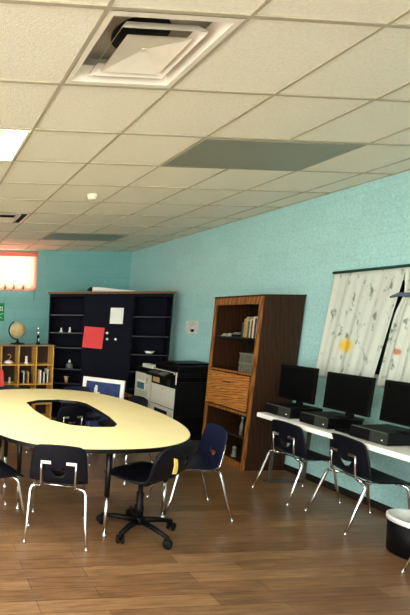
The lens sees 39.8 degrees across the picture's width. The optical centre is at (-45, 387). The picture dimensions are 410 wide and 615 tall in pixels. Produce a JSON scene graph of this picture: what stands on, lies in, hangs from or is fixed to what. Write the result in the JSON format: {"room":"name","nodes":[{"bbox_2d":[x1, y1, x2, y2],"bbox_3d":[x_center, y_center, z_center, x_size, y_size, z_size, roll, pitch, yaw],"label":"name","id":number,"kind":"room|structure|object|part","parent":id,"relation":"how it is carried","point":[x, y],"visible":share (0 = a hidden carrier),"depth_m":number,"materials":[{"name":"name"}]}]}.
{"room":"school classroom","nodes":[
{"label":"school classroom","id":0,"kind":"room"},
{"bbox_2d":[0,249,131,343],"bbox_3d":[-0.564,-1.177,8.671,8.255,2.934,0.150,0,9,-5],"label":"wall","id":1,"kind":"structure","parent":0,"point":[57,271],"depth_m":8.68,"materials":[{"name":"teal paint"}]},
{"bbox_2d":[0,303,3,320],"bbox_3d":[0.813,-1.460,8.653,0.260,0.340,0.010,0,9,-5],"label":"wall sign","id":2,"kind":"object","parent":1,"relation":"attached to","point":[1,304],"visible":1,"depth_m":8.66,"materials":[{"name":"green paper"}]},
{"bbox_2d":[0,251,38,290],"bbox_3d":[0.937,-2.124,8.501,1.270,0.922,0.051,0,9,-5],"label":"window curtain","id":3,"kind":"object","parent":1,"relation":"hanging from","point":[18,269],"visible":1,"depth_m":8.52,"materials":[{"name":"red fabric"}]},
{"bbox_2d":[0,0,409,251],"bbox_3d":[-0.073,-1.677,2.434,8.255,0.060,12.340,0,9,-5],"label":"ceiling","id":4,"kind":"structure","parent":0,"point":[38,42],"depth_m":2.78,"materials":[{"name":"tile"}]},
{"bbox_2d":[0,213,29,222],"bbox_3d":[0.609,-2.224,5.721,0.601,0.162,0.601,0,9,-5],"label":"ceiling vent","id":5,"kind":"object","parent":4,"relation":"in","point":[4,217],"visible":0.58,"depth_m":5.77,"materials":[{"name":"metal"}]},
{"bbox_2d":[0,130,30,160],"bbox_3d":[-0.112,-1.770,3.260,1.195,0.008,0.586,0,9,-5],"label":"recessed light","id":6,"kind":"object","parent":4,"relation":"in","point":[11,141],"visible":1,"depth_m":3.21,"materials":[{"name":"plastic"}]},
{"bbox_2d":[42,233,129,240],"bbox_3d":[2.031,-2.369,7.051,1.195,0.008,0.586,0,9,-5],"label":"recessed light","id":7,"kind":"object","parent":4,"relation":"in","point":[53,236],"visible":1,"depth_m":7.00,"materials":[{"name":"grey plastic"}]},
{"bbox_2d":[87,193,97,200],"bbox_3d":[1.411,-1.961,4.611,0.110,0.052,0.110,0,9,-5],"label":"smoke detector","id":8,"kind":"object","parent":4,"relation":"attached to","point":[92,196],"visible":1,"depth_m":4.57,"materials":[{"name":"plastic"}]},
{"bbox_2d":[65,10,244,88],"bbox_3d":[0.896,-1.647,2.121,0.601,0.142,0.601,0,9,-5],"label":"ceiling vent","id":9,"kind":"object","parent":4,"relation":"in","point":[128,48],"visible":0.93,"depth_m":2.14,"materials":[{"name":"metal"}]},
{"bbox_2d":[0,0,409,251],"bbox_3d":[-0.096,-1.640,2.413,8.004,0.008,12.090,0,9,-5],"label":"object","id":10,"kind":"structure","parent":4,"relation":"attached to","point":[109,6],"depth_m":2.71,"materials":[{"name":"beige metal"}]},
{"bbox_2d":[162,138,364,170],"bbox_3d":[2.319,-1.782,3.452,1.195,0.008,0.586,0,9,-5],"label":"recessed light","id":11,"kind":"object","parent":4,"relation":"in","point":[213,153],"visible":1,"depth_m":3.41,"materials":[{"name":"grey plastic"}]},
{"bbox_2d":[0,416,409,614],"bbox_3d":[-0.097,1.298,2.918,8.255,0.100,12.340,0,9,-5],"label":"floor","id":12,"kind":"structure","parent":0,"point":[274,558],"depth_m":3.28,"materials":[{"name":"brown wood"}]},
{"bbox_2d":[0,369,3,386],"bbox_3d":[0.413,0.182,6.630,0.569,0.922,0.687,5,10,25],"label":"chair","id":13,"kind":"object","parent":12,"relation":"on","point":[1,370],"visible":0.34,"depth_m":6.67,"materials":[{"name":"red plastic"}]},
{"bbox_2d":[0,386,26,453],"bbox_3d":[0.691,0.395,5.811,0.474,0.769,0.573,1,9,3],"label":"chair","id":14,"kind":"object","parent":12,"relation":"on","point":[2,387],"visible":0.17,"depth_m":5.96,"materials":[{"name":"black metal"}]},
{"bbox_2d":[0,460,29,526],"bbox_3d":[0.268,0.733,3.708,0.573,0.769,0.474,-3,10,-19],"label":"chair","id":15,"kind":"object","parent":12,"relation":"on","point":[6,471],"visible":0.94,"depth_m":3.63,"materials":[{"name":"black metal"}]},
{"bbox_3d":[0.393,0.859,3.972,0.053,0.412,0.177,7,11,35],"label":"leg","id":16,"kind":"part","parent":15,"relation":"part of","materials":[{"name":"silver metal"}]},
{"bbox_3d":[0.516,0.916,3.629,0.177,0.412,0.053,3,10,15],"label":"leg","id":17,"kind":"part","parent":15,"relation":"part of","materials":[{"name":"silver metal"}]},
{"bbox_2d":[0,344,54,419],"bbox_3d":[0.713,-0.079,7.254,1.694,1.242,0.312,0,9,-5],"label":"cubby shelf","id":18,"kind":"object","parent":12,"relation":"on","point":[40,356],"visible":0.6,"depth_m":7.33,"materials":[{"name":"yellow wood"}]},
{"bbox_2d":[4,354,12,363],"bbox_3d":[0.852,-0.459,7.169,0.150,0.156,0.148,0,9,-5],"label":"teapot","id":19,"kind":"object","parent":18,"relation":"on","point":[8,361],"visible":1,"depth_m":7.14,"materials":[{"name":"ceramic"}]},
{"bbox_3d":[0.854,-0.380,7.219,0.263,0.016,0.290,0,9,-5],"label":"shelf","id":20,"kind":"part","parent":18,"relation":"part of","materials":[{"name":"yellow wood"}]},
{"bbox_3d":[0.851,-0.071,7.269,0.263,0.016,0.290,0,9,-5],"label":"shelf","id":21,"kind":"part","parent":18,"relation":"part of","materials":[{"name":"yellow wood"}]},
{"bbox_2d":[8,321,25,344],"bbox_3d":[0.994,-0.876,7.153,0.256,0.367,0.255,6,11,29],"label":"desk globe","id":22,"kind":"object","parent":18,"relation":"on","point":[17,329],"visible":1,"depth_m":7.07,"materials":[{"name":"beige plastic"}]},
{"bbox_2d":[19,372,22,383],"bbox_3d":[1.064,-0.161,7.250,0.022,0.170,0.150,0,9,-5],"label":"book","id":23,"kind":"object","parent":18,"relation":"on","point":[21,373],"visible":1,"depth_m":7.19,"materials":[{"name":"black paper"}]},
{"bbox_2d":[26,371,28,382],"bbox_3d":[1.162,-0.173,7.266,0.020,0.190,0.150,0,9,-5],"label":"book","id":24,"kind":"object","parent":18,"relation":"on","point":[27,372],"visible":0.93,"depth_m":7.20,"materials":[{"name":"white paper"}]},
{"bbox_3d":[1.132,-0.381,7.241,0.263,0.016,0.290,0,9,-5],"label":"shelf","id":25,"kind":"part","parent":18,"relation":"part of","materials":[{"name":"yellow wood"}]},
{"bbox_2d":[36,369,39,382],"bbox_3d":[1.332,-0.188,7.272,0.022,0.220,0.160,0,9,-5],"label":"book","id":26,"kind":"object","parent":18,"relation":"on","point":[38,370],"visible":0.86,"depth_m":7.23,"materials":[{"name":"white paper"}]},
{"bbox_2d":[36,327,39,343],"bbox_3d":[1.328,-0.830,7.186,0.060,0.272,0.061,0,9,-5],"label":"trophy","id":27,"kind":"object","parent":18,"relation":"on","point":[38,328],"visible":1,"depth_m":7.17,"materials":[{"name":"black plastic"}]},
{"bbox_3d":[1.404,-0.074,7.313,0.255,0.016,0.290,0,9,-5],"label":"shelf","id":28,"kind":"part","parent":18,"relation":"part of","materials":[{"name":"yellow wood"}]},
{"bbox_3d":[1.406,-0.382,7.263,0.255,0.016,0.290,0,9,-5],"label":"shelf","id":29,"kind":"part","parent":18,"relation":"part of","materials":[{"name":"yellow wood"}]},
{"bbox_2d":[23,444,87,551],"bbox_3d":[0.814,0.765,3.536,0.474,0.769,0.573,3,10,15],"label":"chair","id":30,"kind":"object","parent":12,"relation":"on","point":[62,464],"visible":1,"depth_m":3.33,"materials":[{"name":"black plastic"}]},
{"bbox_3d":[0.573,0.945,3.435,0.192,0.418,0.070,-7,12,-39],"label":"leg","id":31,"kind":"part","parent":30,"relation":"part of","materials":[{"name":"silver metal"}]},
{"bbox_3d":[0.688,0.890,3.801,0.053,0.412,0.177,-3,10,-19],"label":"leg","id":32,"kind":"part","parent":30,"relation":"part of","materials":[{"name":"silver metal"}]},
{"bbox_3d":[0.820,0.733,3.552,0.268,0.040,0.347,3,10,15],"label":"under frame","id":33,"kind":"part","parent":30,"relation":"part of","materials":[{"name":"silver metal"}]},
{"bbox_3d":[0.951,0.965,3.332,0.070,0.418,0.192,-3,10,-19],"label":"leg","id":34,"kind":"part","parent":30,"relation":"part of","materials":[{"name":"silver metal"}]},
{"bbox_3d":[1.043,0.908,3.704,0.177,0.412,0.053,-7,12,-39],"label":"leg","id":35,"kind":"part","parent":30,"relation":"part of","materials":[{"name":"silver metal"}]},
{"bbox_2d":[56,406,89,465],"bbox_3d":[1.294,0.522,5.295,0.427,0.692,0.516,-2,9,-12],"label":"chair","id":36,"kind":"object","parent":12,"relation":"on","point":[65,415],"visible":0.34,"depth_m":5.09,"materials":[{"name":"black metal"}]},
{"bbox_2d":[0,389,151,467],"bbox_3d":[1.045,0.490,5.332,1.918,0.740,1.346,0,9,-5],"label":"table","id":37,"kind":"object","parent":12,"relation":"on","point":[10,399],"visible":0.67,"depth_m":5.19,"materials":[{"name":"laminate"}]},
{"bbox_2d":[61,386,101,426],"bbox_3d":[1.641,0.390,5.886,0.474,0.769,0.573,-1,9,-7],"label":"chair","id":38,"kind":"object","parent":12,"relation":"on","point":[91,415],"visible":0.36,"depth_m":6.00,"materials":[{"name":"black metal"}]},
{"bbox_2d":[0,410,190,536],"bbox_3d":[1.151,0.707,4.002,1.918,0.740,1.346,0,9,-5],"label":"table","id":39,"kind":"object","parent":12,"relation":"on","point":[134,431],"visible":0.92,"depth_m":3.74,"materials":[{"name":"laminate"}]},
{"bbox_3d":[0.497,0.488,4.398,0.042,0.374,0.041,0,9,-5],"label":"leg","id":40,"kind":"part","parent":39,"relation":"part of","materials":[{"name":"black paint"}]},
{"bbox_3d":[0.557,0.570,3.898,0.042,0.374,0.041,0,9,-5],"label":"leg","id":41,"kind":"part","parent":39,"relation":"part of","materials":[{"name":"black paint"}]},
{"bbox_3d":[1.167,0.652,3.421,0.042,0.374,0.041,0,9,-5],"label":"leg","id":42,"kind":"part","parent":39,"relation":"part of","materials":[{"name":"black paint"}]},
{"bbox_2d":[83,376,125,426],"bbox_3d":[2.054,0.288,6.331,0.103,0.839,0.634,-8,12,-42],"label":"framed panel","id":43,"kind":"object","parent":12,"relation":"on","point":[115,388],"visible":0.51,"depth_m":6.29,"materials":[{"name":"white laminate"}]},
{"bbox_3d":[2.054,0.288,6.331,0.103,0.839,0.634,-8,12,-42],"label":"frame","id":44,"kind":"part","parent":43,"relation":"part of","materials":[{"name":"white laminate"}]},
{"bbox_2d":[48,291,176,416],"bbox_3d":[2.485,-0.519,7.427,1.921,2.082,0.445,3,10,15],"label":"storage cabinet","id":45,"kind":"object","parent":12,"relation":"on","point":[147,315],"visible":0.69,"depth_m":7.32,"materials":[{"name":"blue paint"}]},
{"bbox_2d":[53,379,79,383],"bbox_3d":[1.863,-0.101,7.692,0.521,0.018,0.376,3,10,15],"label":"shelf","id":46,"kind":"object","parent":45,"relation":"attached to","point":[58,381],"depth_m":7.66,"materials":[{"name":"black wood"}]},
{"bbox_2d":[53,366,79,368],"bbox_3d":[1.865,-0.338,7.654,0.521,0.018,0.376,3,10,15],"label":"shelf","id":47,"kind":"object","parent":45,"relation":"attached to","point":[54,367],"depth_m":7.62,"materials":[{"name":"black wood"}]},
{"bbox_2d":[54,346,81,347],"bbox_3d":[1.868,-0.688,7.597,0.521,0.018,0.376,3,10,15],"label":"shelf","id":48,"kind":"object","parent":45,"relation":"attached to","point":[54,346],"depth_m":7.52,"materials":[{"name":"black wood"}]},
{"bbox_2d":[66,359,72,368],"bbox_3d":[1.909,-0.398,7.505,0.120,0.150,0.120,0,9,-5],"label":"ornament","id":49,"kind":"object","parent":45,"relation":"on","point":[69,365],"visible":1,"depth_m":7.47,"materials":[{"name":"grey ceramic"}]},
{"bbox_2d":[82,326,104,348],"bbox_3d":[2.225,-0.808,7.235,0.333,0.361,0.020,3,10,15],"label":"folder","id":50,"kind":"object","parent":45,"relation":"attached to","point":[93,336],"visible":1,"depth_m":7.22,"materials":[{"name":"red paper"}]},
{"bbox_3d":[2.430,-0.508,7.247,0.710,1.978,0.020,3,10,15],"label":"door","id":51,"kind":"part","parent":45,"relation":"part of","materials":[{"name":"black paint"}]},
{"bbox_2d":[87,287,134,291],"bbox_3d":[2.472,-1.569,7.138,0.724,0.081,0.080,3,9,13],"label":"paper roll","id":52,"kind":"object","parent":45,"relation":"on","point":[92,289],"visible":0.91,"depth_m":7.14,"materials":[{"name":"white paper"}]},
{"bbox_2d":[110,308,123,323],"bbox_3d":[2.556,-1.137,7.098,0.199,0.253,0.003,3,10,15],"label":"paper sheet","id":53,"kind":"object","parent":45,"relation":"attached to","point":[116,314],"visible":1,"depth_m":7.10,"materials":[{"name":"white paper"}]},
{"bbox_2d":[131,352,165,354],"bbox_3d":[3.111,-0.544,7.271,0.532,0.018,0.376,3,10,15],"label":"shelf","id":54,"kind":"object","parent":45,"relation":"attached to","point":[132,353],"depth_m":7.26,"materials":[{"name":"black wood"}]},
{"bbox_2d":[132,335,164,335],"bbox_3d":[3.113,-0.830,7.224,0.532,0.018,0.376,3,10,15],"label":"shelf","id":55,"kind":"object","parent":45,"relation":"attached to","point":[132,335],"depth_m":7.25,"materials":[{"name":"black wood"}]},
{"bbox_2d":[91,395,152,462],"bbox_3d":[1.996,0.485,5.344,0.567,0.761,0.469,-1,9,-9],"label":"chair","id":56,"kind":"object","parent":12,"relation":"on","point":[140,400],"visible":0.27,"depth_m":5.35,"materials":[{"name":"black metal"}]},
{"bbox_2d":[124,392,132,400],"bbox_3d":[2.305,0.381,6.456,0.310,0.615,0.360,0,9,-5],"label":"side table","id":57,"kind":"object","parent":12,"relation":"on","point":[128,395],"visible":0.19,"depth_m":6.26,"materials":[{"name":"brown wood"}]},
{"bbox_2d":[134,371,151,408],"bbox_3d":[2.945,0.190,6.944,0.194,0.845,0.420,0,9,-5],"label":"base cabinet","id":58,"kind":"object","parent":12,"relation":"on","point":[143,381],"visible":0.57,"depth_m":6.83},
{"bbox_2d":[137,381,143,388],"bbox_3d":[2.859,-0.037,6.920,0.002,0.100,0.220,0,9,-5],"label":"picture","id":59,"kind":"object","parent":58,"relation":"attached to","point":[140,384],"depth_m":6.92},
{"bbox_2d":[137,366,150,372],"bbox_3d":[2.955,-0.271,6.880,0.180,0.085,0.400,0,9,-5],"label":"printer","id":60,"kind":"object","parent":58,"relation":"on","point":[139,368],"visible":0.5,"depth_m":6.88,"materials":[{"name":"black plastic"}]},
{"bbox_2d":[143,363,155,368],"bbox_3d":[2.960,-0.332,6.819,0.100,0.055,0.260,0,9,-5],"label":"box","id":61,"kind":"object","parent":60,"relation":"on","point":[147,365],"visible":0.78,"depth_m":6.76,"materials":[{"name":"beige paper"}]},
{"bbox_2d":[96,440,197,549],"bbox_3d":[1.458,0.753,3.496,0.614,0.816,0.626,-6,11,-33],"label":"swivel chair","id":62,"kind":"object","parent":12,"relation":"on","point":[170,462],"visible":0.95,"depth_m":3.39,"materials":[{"name":"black plastic"}]},
{"bbox_2d":[146,361,208,439],"bbox_3d":[3.166,0.173,6.344,0.770,1.075,0.630,0,9,-5],"label":"photocopier","id":63,"kind":"object","parent":12,"relation":"on","point":[178,389],"visible":0.62,"depth_m":6.06,"materials":[{"name":"black plastic"}]},
{"bbox_3d":[2.848,-0.196,6.258,0.127,0.084,0.530,0,9,-5],"label":"control panel","id":64,"kind":"part","parent":63,"relation":"part of","materials":[{"name":"black plastic"}]},
{"bbox_3d":[2.904,0.329,6.353,0.003,0.050,0.340,0,9,-5],"label":"drawer handle","id":65,"kind":"part","parent":63,"relation":"part of","materials":[{"name":"black plastic"}]},
{"bbox_3d":[2.913,0.353,6.358,0.016,0.190,0.600,0,9,-5],"label":"paper drawer","id":66,"kind":"part","parent":63,"relation":"part of","materials":[{"name":"white plastic"}]},
{"bbox_3d":[2.917,0.112,6.319,0.012,0.280,0.600,0,9,-5],"label":"door","id":67,"kind":"part","parent":63,"relation":"part of","materials":[{"name":"white plastic"}]},
{"bbox_2d":[152,368,176,384],"bbox_3d":[2.917,-0.166,6.268,0.018,0.165,0.621,0,9,-5],"label":"control panel","id":68,"kind":"object","parent":63,"relation":"attached to","point":[169,381],"depth_m":6.18,"materials":[{"name":"black plastic"}]},
{"bbox_2d":[146,423,233,521],"bbox_3d":[2.078,0.708,3.954,0.573,0.769,0.474,1,9,5],"label":"chair","id":69,"kind":"object","parent":12,"relation":"on","point":[214,436],"visible":0.69,"depth_m":3.87,"materials":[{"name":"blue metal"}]},
{"bbox_3d":[1.860,0.896,3.817,0.177,0.412,0.053,-5,11,-29],"label":"leg","id":70,"kind":"part","parent":69,"relation":"part of","materials":[{"name":"silver metal"}]},
{"bbox_3d":[2.282,0.842,4.155,0.192,0.418,0.070,-5,11,-29],"label":"leg","id":71,"kind":"part","parent":69,"relation":"part of","materials":[{"name":"silver metal"}]},
{"bbox_3d":[2.245,0.904,3.769,0.192,0.418,0.070,8,12,40],"label":"leg","id":72,"kind":"part","parent":69,"relation":"part of","materials":[{"name":"silver metal"}]},
{"bbox_2d":[202,294,306,470],"bbox_3d":[3.413,-0.087,5.259,0.526,1.940,0.796,0,9,-5],"label":"bookcase","id":73,"kind":"object","parent":12,"relation":"on","point":[232,395],"visible":0.91,"depth_m":4.99,"materials":[{"name":"brown wood"}]},
{"bbox_3d":[3.435,0.524,5.360,0.452,0.018,0.736,0,9,-5],"label":"shelf","id":74,"kind":"part","parent":73,"relation":"part of","materials":[{"name":"brown wood"}]},
{"bbox_3d":[3.432,0.810,5.407,0.452,0.018,0.736,0,9,-5],"label":"shelf","id":75,"kind":"part","parent":73,"relation":"part of","materials":[{"name":"brown wood"}]},
{"bbox_3d":[3.440,-0.187,5.245,0.452,0.018,0.736,0,9,-5],"label":"shelf","id":76,"kind":"part","parent":73,"relation":"part of","materials":[{"name":"brown wood"}]},
{"bbox_3d":[3.183,0.023,5.266,0.022,0.393,0.695,0,9,-5],"label":"drop door","id":77,"kind":"part","parent":73,"relation":"part of","materials":[{"name":"brown wood"}]},
{"bbox_3d":[3.414,-0.138,5.636,0.462,1.920,0.022,0,9,-5],"label":"panel","id":78,"kind":"part","parent":73,"relation":"part of","materials":[{"name":"brown wood"}]},
{"bbox_2d":[230,446,236,456],"bbox_3d":[3.296,0.752,5.295,0.070,0.130,0.068,0,9,-5],"label":"figurine","id":79,"kind":"object","parent":73,"relation":"on","point":[234,451],"visible":1,"depth_m":5.28,"materials":[{"name":"white ceramic"}]},
{"bbox_3d":[3.205,-0.076,5.244,0.018,1.920,0.780,0,9,-5],"label":"frame","id":80,"kind":"part","parent":73,"relation":"part of","materials":[{"name":"brown wood"}]},
{"bbox_3d":[3.443,-0.577,5.182,0.452,0.018,0.736,0,9,-5],"label":"shelf","id":81,"kind":"part","parent":73,"relation":"part of","materials":[{"name":"black wood"}]},
{"bbox_2d":[232,332,240,336],"bbox_3d":[3.327,-0.616,5.207,0.160,0.050,0.120,0,9,-5],"label":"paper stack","id":82,"kind":"object","parent":73,"relation":"on","point":[235,334],"visible":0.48,"depth_m":5.18,"materials":[{"name":"white paper"}]},
{"bbox_2d":[239,417,243,434],"bbox_3d":[3.287,0.442,5.142,0.040,0.210,0.039,0,9,-5],"label":"glass bottle","id":83,"kind":"object","parent":73,"relation":"on","point":[241,424],"visible":1,"depth_m":5.13,"materials":[{"name":"white glass"}]},
{"bbox_2d":[243,319,246,336],"bbox_3d":[3.342,-0.673,5.069,0.150,0.207,0.026,0,9,-5],"label":"book","id":84,"kind":"object","parent":73,"relation":"on","point":[245,319],"visible":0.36,"depth_m":5.06,"materials":[{"name":"white paper"}]},
{"bbox_2d":[238,352,253,373],"bbox_3d":[3.361,-0.272,5.016,0.206,0.222,0.268,0,9,-5],"label":"crate","id":85,"kind":"object","parent":73,"relation":"on","point":[245,362],"visible":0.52,"depth_m":5.04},
{"bbox_3d":[3.670,-0.079,5.281,0.010,1.920,0.736,0,9,-5],"label":"panel","id":86,"kind":"part","parent":73,"relation":"part of","materials":[{"name":"brown wood"}]},
{"bbox_2d":[245,317,253,336],"bbox_3d":[3.345,-0.678,5.036,0.150,0.227,0.030,0,9,-5],"label":"book","id":87,"kind":"object","parent":73,"relation":"on","point":[248,318],"visible":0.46,"depth_m":5.02,"materials":[{"name":"white paper"}]},
{"bbox_2d":[251,317,256,337],"bbox_3d":[3.353,-0.664,4.936,0.150,0.232,0.022,0,9,-5],"label":"book","id":88,"kind":"object","parent":73,"relation":"on","point":[254,317],"visible":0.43,"depth_m":4.93,"materials":[{"name":"white paper"}]},
{"bbox_2d":[253,318,256,337],"bbox_3d":[3.355,-0.650,4.910,0.150,0.212,0.026,0,9,-5],"label":"book","id":89,"kind":"object","parent":73,"relation":"on","point":[256,318],"visible":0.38,"depth_m":4.90,"materials":[{"name":"white paper"}]},
{"bbox_3d":[3.474,-0.017,4.890,0.462,1.920,0.022,0,9,-5],"label":"panel","id":90,"kind":"part","parent":73,"relation":"part of","materials":[{"name":"brown wood"}]},
{"bbox_2d":[252,419,340,505],"bbox_3d":[3.288,0.680,4.277,0.550,0.738,0.455,0,9,-5],"label":"chair","id":91,"kind":"object","parent":12,"relation":"on","point":[286,432],"visible":0.94,"depth_m":4.16,"materials":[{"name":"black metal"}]},
{"bbox_3d":[3.092,0.806,4.473,0.184,0.401,0.067,6,11,30],"label":"leg","id":92,"kind":"part","parent":91,"relation":"part of","materials":[{"name":"silver metal"}]},
{"bbox_3d":[3.121,0.866,4.102,0.184,0.401,0.067,-7,12,-39],"label":"leg","id":93,"kind":"part","parent":91,"relation":"part of","materials":[{"name":"silver metal"}]},
{"bbox_3d":[3.309,0.652,4.274,0.333,0.038,0.257,0,9,-5],"label":"under frame","id":94,"kind":"part","parent":91,"relation":"part of","materials":[{"name":"silver metal"}]},
{"bbox_3d":[3.463,0.808,4.491,0.170,0.395,0.051,-7,12,-38],"label":"leg","id":95,"kind":"part","parent":91,"relation":"part of","materials":[{"name":"silver metal"}]},
{"bbox_3d":[3.491,0.865,4.143,0.170,0.395,0.051,6,11,30],"label":"leg","id":96,"kind":"part","parent":91,"relation":"part of","materials":[{"name":"silver metal"}]},
{"bbox_2d":[257,412,409,482],"bbox_3d":[3.547,0.870,3.149,0.600,0.730,3.200,0,9,-5],"label":"computer desk","id":97,"kind":"object","parent":12,"relation":"on","point":[399,452],"visible":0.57,"depth_m":3.95,"materials":[{"name":"white laminate"}]},
{"bbox_3d":[3.449,0.651,4.630,0.480,0.685,0.024,0,9,-5],"label":"leg frame","id":98,"kind":"part","parent":97,"relation":"part of","materials":[{"name":"grey metal"}]},
{"bbox_2d":[265,403,322,418],"bbox_3d":[3.376,0.230,4.487,0.343,0.102,0.315,0,9,-5],"label":"desktop computer","id":99,"kind":"object","parent":97,"relation":"on","point":[280,409],"visible":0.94,"depth_m":4.38,"materials":[{"name":"black plastic"}]},
{"bbox_3d":[3.209,0.217,4.544,0.008,0.090,0.173,0,9,-5],"label":"panel","id":100,"kind":"part","parent":99,"relation":"part of","materials":[{"name":"black plastic"}]},
{"bbox_3d":[3.220,0.242,4.388,0.010,0.090,0.142,0,9,-5],"label":"drive panel","id":101,"kind":"part","parent":99,"relation":"part of","materials":[{"name":"grey plastic"}]},
{"bbox_2d":[278,364,318,407],"bbox_3d":[3.416,-0.015,4.428,0.168,0.400,0.415,0,9,-5],"label":"computer monitor","id":102,"kind":"object","parent":99,"relation":"on","point":[298,384],"visible":1,"depth_m":4.39,"materials":[{"name":"black plastic"}]},
{"bbox_2d":[285,419,303,422],"bbox_3d":[3.226,0.317,4.253,0.100,0.002,0.160,0,9,-5],"label":"paper sheet","id":103,"kind":"object","parent":97,"relation":"on","point":[292,420],"visible":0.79,"depth_m":4.27,"materials":[{"name":"white paper"}]},
{"bbox_2d":[299,411,363,428],"bbox_3d":[3.409,0.297,4.076,0.343,0.102,0.290,0,9,-5],"label":"desktop computer","id":104,"kind":"object","parent":97,"relation":"on","point":[326,420],"visible":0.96,"depth_m":3.97,"materials":[{"name":"black plastic"}]},
{"bbox_3d":[3.242,0.285,4.127,0.008,0.090,0.160,0,9,-5],"label":"panel","id":105,"kind":"part","parent":104,"relation":"part of","materials":[{"name":"black plastic"}]},
{"bbox_3d":[3.252,0.308,3.985,0.010,0.090,0.130,0,9,-5],"label":"drive panel","id":106,"kind":"part","parent":104,"relation":"part of","materials":[{"name":"grey plastic"}]},
{"bbox_2d":[323,372,375,420],"bbox_3d":[3.458,0.078,3.907,0.168,0.385,0.420,0,9,-5],"label":"computer monitor","id":107,"kind":"object","parent":104,"relation":"on","point":[352,395],"visible":1,"depth_m":3.88,"materials":[{"name":"black plastic"}]},
{"bbox_2d":[334,428,349,433],"bbox_3d":[3.460,0.376,3.834,0.300,0.024,0.170,0,9,-5],"label":"keyboard","id":108,"kind":"object","parent":97,"relation":"on","point":[343,430],"visible":0.27,"depth_m":3.85,"materials":[{"name":"black plastic"}]},
{"bbox_2d":[349,424,409,445],"bbox_3d":[3.449,0.378,3.579,0.343,0.102,0.300,0,9,-5],"label":"desktop computer","id":109,"kind":"object","parent":97,"relation":"on","point":[384,434],"visible":0.98,"depth_m":3.52,"materials":[{"name":"black plastic"}]},
{"bbox_3d":[3.281,0.365,3.633,0.008,0.090,0.165,0,9,-5],"label":"panel","id":110,"kind":"part","parent":109,"relation":"part of","materials":[{"name":"black plastic"}]},
{"bbox_3d":[3.291,0.330,3.559,0.021,0.003,0.280,0,9,-5],"label":"silver trim","id":111,"kind":"part","parent":109,"relation":"part of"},
{"bbox_3d":[3.292,0.389,3.485,0.010,0.090,0.135,0,9,-5],"label":"drive panel","id":112,"kind":"part","parent":109,"relation":"part of","materials":[{"name":"grey plastic"}]},
{"bbox_2d":[379,380,409,434],"bbox_3d":[3.500,0.163,3.386,0.168,0.385,0.450,0,9,-5],"label":"computer monitor","id":113,"kind":"object","parent":109,"relation":"on","point":[395,407],"visible":1,"depth_m":3.49,"materials":[{"name":"black plastic"}]},
{"bbox_2d":[304,433,409,535],"bbox_3d":[3.374,0.768,3.693,0.561,0.753,0.464,1,9,3],"label":"chair","id":114,"kind":"object","parent":12,"relation":"on","point":[346,448],"visible":1,"depth_m":3.60,"materials":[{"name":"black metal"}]},
{"bbox_3d":[3.200,0.892,3.919,0.188,0.410,0.069,8,12,38],"label":"leg","id":115,"kind":"part","parent":114,"relation":"part of","materials":[{"name":"silver metal"}]},
{"bbox_3d":[3.177,0.953,3.541,0.188,0.410,0.069,-5,11,-31],"label":"leg","id":116,"kind":"part","parent":114,"relation":"part of","materials":[{"name":"silver metal"}]},
{"bbox_3d":[3.396,0.740,3.688,0.340,0.039,0.263,1,9,3],"label":"under frame","id":117,"kind":"part","parent":114,"relation":"part of","materials":[{"name":"silver metal"}]},
{"bbox_3d":[3.579,0.903,3.886,0.173,0.403,0.052,-5,11,-31],"label":"leg","id":118,"kind":"part","parent":114,"relation":"part of","materials":[{"name":"silver metal"}]},
{"bbox_3d":[3.557,0.961,3.530,0.173,0.403,0.052,8,12,37],"label":"leg","id":119,"kind":"part","parent":114,"relation":"part of","materials":[{"name":"silver metal"}]},
{"bbox_2d":[386,508,409,559],"bbox_3d":[3.340,1.080,3.238,0.362,0.282,0.362,0,9,-5],"label":"wastebasket","id":120,"kind":"object","parent":12,"relation":"on","point":[398,520],"visible":0.99,"depth_m":3.24,"materials":[{"name":"black plastic"}]},
{"bbox_2d":[400,557,409,573],"bbox_3d":[3.317,0.916,2.777,0.561,0.753,0.464,0,9,-5],"label":"chair","id":121,"kind":"object","parent":12,"relation":"on","point":[407,563],"visible":1,"depth_m":3.02,"materials":[{"name":"silver metal"}]},
{"bbox_2d":[129,170,409,508],"bbox_3d":[3.961,-0.206,2.920,0.150,2.934,12.190,0,9,-5],"label":"wall","id":122,"kind":"structure","parent":0,"point":[295,249],"depth_m":4.81,"materials":[{"name":"teal paint"}]},
{"bbox_2d":[185,321,198,333],"bbox_3d":[3.573,-0.914,6.773,0.006,0.190,0.310,0,9,-5],"label":"notice","id":123,"kind":"object","parent":122,"relation":"attached to","point":[191,326],"visible":1,"depth_m":6.75,"materials":[{"name":"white paper"}]},
{"bbox_2d":[283,464,394,512],"bbox_3d":[3.871,1.207,3.144,0.008,0.070,12.190,0,9,-5],"label":"baseboard","id":124,"kind":"structure","parent":122,"relation":"attached to","point":[377,505],"depth_m":4.36,"materials":[{"name":"plastic"}]},
{"bbox_2d":[316,264,409,387],"bbox_3d":[3.743,-0.486,3.655,0.083,1.048,1.760,0,9,-5],"label":"window curtain","id":125,"kind":"object","parent":122,"relation":"hanging from","point":[361,305],"visible":0.96,"depth_m":4.05,"materials":[{"name":"white fabric"}]},
{"bbox_3d":[3.777,-0.987,3.551,0.026,0.025,1.710,0,9,-5],"label":"curtain rod","id":126,"kind":"part","parent":125,"relation":"part of","materials":[{"name":"black metal"}]},
{"bbox_3d":[3.771,-0.459,3.570,0.030,1.021,0.680,0,9,-5],"label":"curtain panel","id":127,"kind":"part","parent":125,"relation":"part of","materials":[{"name":"white fabric"}]},
{"bbox_2d":[374,276,404,378],"bbox_3d":[3.882,-0.470,3.648,0.070,0.900,1.520,0,9,-5],"label":"window","id":128,"kind":"structure","parent":122,"relation":"in","point":[402,288],"depth_m":3.99,"materials":[{"name":"black glass"}]}
]}

